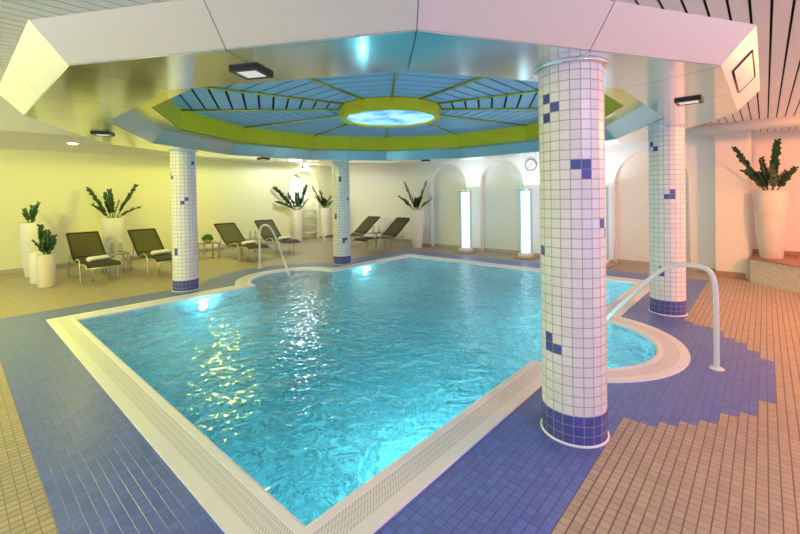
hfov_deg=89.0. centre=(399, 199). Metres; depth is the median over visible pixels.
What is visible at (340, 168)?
tiled column
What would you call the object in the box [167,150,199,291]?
tiled column
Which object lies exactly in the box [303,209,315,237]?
towel rack
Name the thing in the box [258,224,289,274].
pool handrail
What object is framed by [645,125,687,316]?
tiled column
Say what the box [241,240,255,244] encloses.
rolled towel
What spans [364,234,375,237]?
rolled towel
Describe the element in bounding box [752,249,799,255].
baseboard
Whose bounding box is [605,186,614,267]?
column
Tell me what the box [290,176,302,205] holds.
window
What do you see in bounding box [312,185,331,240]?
potted plant
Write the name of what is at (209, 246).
wall panel
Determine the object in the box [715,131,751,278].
wall
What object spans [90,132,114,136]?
soffit light
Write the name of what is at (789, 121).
trim
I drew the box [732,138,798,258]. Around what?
potted plant
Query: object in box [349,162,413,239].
wall
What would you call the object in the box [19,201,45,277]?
potted plant
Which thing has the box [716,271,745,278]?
baseboard
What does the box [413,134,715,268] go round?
wall
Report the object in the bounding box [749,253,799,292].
ledge
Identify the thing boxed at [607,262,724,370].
pool handrail
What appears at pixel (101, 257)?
rolled towel
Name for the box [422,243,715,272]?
baseboard
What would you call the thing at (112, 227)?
potted plant
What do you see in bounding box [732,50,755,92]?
light fixture
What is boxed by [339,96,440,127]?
ceiling light
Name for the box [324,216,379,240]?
sun lounger
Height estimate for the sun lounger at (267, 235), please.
0.868 m
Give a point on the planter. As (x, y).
(32, 255)
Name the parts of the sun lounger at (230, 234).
backrest, frame, leg, seat frame, seat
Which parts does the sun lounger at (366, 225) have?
seat, backrest, frame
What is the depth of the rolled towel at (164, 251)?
8.63 m
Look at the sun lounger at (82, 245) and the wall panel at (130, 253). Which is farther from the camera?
the wall panel at (130, 253)
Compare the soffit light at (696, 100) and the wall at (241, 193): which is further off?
the wall at (241, 193)
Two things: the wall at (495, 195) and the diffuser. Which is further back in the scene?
the wall at (495, 195)
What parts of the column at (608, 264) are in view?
plate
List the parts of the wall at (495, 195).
moulding, moulding, moulding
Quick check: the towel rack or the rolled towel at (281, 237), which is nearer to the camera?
the rolled towel at (281, 237)
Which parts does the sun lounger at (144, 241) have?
leg, leg, frame, backrest, seat frame, seat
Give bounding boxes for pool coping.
[46,254,690,533]
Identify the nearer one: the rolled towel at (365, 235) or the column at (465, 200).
the column at (465, 200)
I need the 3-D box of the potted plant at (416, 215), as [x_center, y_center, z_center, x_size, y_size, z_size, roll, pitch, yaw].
[0.449,0.428,11.854,1.025,1.968,0.420,-1,1,-2]
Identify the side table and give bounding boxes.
[105,251,129,273]
[198,241,219,259]
[241,238,261,254]
[366,232,385,246]
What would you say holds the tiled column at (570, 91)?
on the floor
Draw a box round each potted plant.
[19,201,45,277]
[31,224,56,287]
[86,184,140,260]
[201,234,213,242]
[272,184,308,241]
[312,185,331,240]
[398,181,431,247]
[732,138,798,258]
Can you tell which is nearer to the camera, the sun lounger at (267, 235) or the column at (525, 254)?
the column at (525, 254)
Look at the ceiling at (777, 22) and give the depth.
3.16 m
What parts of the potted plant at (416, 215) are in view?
pot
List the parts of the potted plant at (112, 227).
pot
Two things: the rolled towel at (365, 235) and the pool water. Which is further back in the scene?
the rolled towel at (365, 235)
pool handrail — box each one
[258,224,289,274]
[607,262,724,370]
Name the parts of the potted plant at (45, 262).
pot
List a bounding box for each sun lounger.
[66,231,123,282]
[127,228,171,275]
[214,222,269,260]
[254,219,300,253]
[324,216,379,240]
[352,217,409,251]
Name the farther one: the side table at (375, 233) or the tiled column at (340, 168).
the side table at (375, 233)
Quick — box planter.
[29,251,49,283]
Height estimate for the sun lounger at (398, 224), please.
0.868 m
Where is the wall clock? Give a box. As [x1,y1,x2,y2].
[525,159,536,170]
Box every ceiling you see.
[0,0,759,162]
[0,0,799,165]
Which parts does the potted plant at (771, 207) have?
pot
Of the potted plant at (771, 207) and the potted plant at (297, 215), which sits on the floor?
the potted plant at (297, 215)
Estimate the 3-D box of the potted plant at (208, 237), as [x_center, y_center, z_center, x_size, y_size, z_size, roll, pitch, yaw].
[-4.883,0.984,10.338,0.285,0.236,0.286,0,1,42]
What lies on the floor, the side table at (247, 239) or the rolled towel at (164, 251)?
the side table at (247, 239)
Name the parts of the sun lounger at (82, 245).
leg, backrest, frame, seat, seat frame, leg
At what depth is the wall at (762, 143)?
7.07 m
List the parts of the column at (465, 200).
plate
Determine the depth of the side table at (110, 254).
8.70 m
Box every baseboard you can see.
[0,236,322,273]
[355,236,411,241]
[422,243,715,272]
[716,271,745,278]
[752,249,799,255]
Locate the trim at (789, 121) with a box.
[685,115,799,136]
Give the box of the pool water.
[79,257,655,525]
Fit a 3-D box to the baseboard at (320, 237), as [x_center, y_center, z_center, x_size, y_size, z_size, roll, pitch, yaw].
[-6.583,1.492,10.789,0.012,0.085,12.990,0,1,42]
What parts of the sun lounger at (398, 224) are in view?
seat, seat frame, backrest, frame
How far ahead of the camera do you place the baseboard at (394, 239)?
13.66 m
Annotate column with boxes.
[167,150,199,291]
[330,160,350,264]
[455,189,476,253]
[514,188,537,259]
[533,58,609,448]
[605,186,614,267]
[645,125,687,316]
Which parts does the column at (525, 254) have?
plate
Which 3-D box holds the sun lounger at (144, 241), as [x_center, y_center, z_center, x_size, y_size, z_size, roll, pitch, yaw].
[-5.228,1.104,8.710,1.876,0.868,0.612,0,1,42]
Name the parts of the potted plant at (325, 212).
pot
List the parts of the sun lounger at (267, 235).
frame, backrest, seat, seat frame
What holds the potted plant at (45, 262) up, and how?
on the floor
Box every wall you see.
[0,149,332,269]
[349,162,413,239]
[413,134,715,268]
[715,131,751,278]
[752,128,799,251]
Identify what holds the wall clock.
attached to the wall at (495, 195)
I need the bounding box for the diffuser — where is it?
[346,110,433,125]
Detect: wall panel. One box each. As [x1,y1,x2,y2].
[129,252,137,258]
[207,243,222,249]
[379,226,387,231]
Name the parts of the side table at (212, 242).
leg, leg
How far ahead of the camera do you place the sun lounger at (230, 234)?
10.63 m
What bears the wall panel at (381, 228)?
attached to the wall at (375, 189)
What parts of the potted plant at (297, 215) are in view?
pot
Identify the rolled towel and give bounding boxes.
[86,255,109,261]
[150,249,169,254]
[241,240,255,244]
[278,236,290,239]
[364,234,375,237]
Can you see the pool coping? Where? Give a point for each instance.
(238, 504)
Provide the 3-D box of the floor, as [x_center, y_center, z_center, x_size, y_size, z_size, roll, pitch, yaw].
[-0.978,1.499,6.045,17.139,0.001,13.298,0,1,42]
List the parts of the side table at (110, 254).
leg, leg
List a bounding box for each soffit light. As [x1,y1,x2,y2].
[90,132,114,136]
[229,65,273,79]
[674,97,703,105]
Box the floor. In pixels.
[0,237,799,533]
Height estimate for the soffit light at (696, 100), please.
0.028 m
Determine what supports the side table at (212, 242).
on the floor
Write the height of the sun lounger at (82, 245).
0.868 m

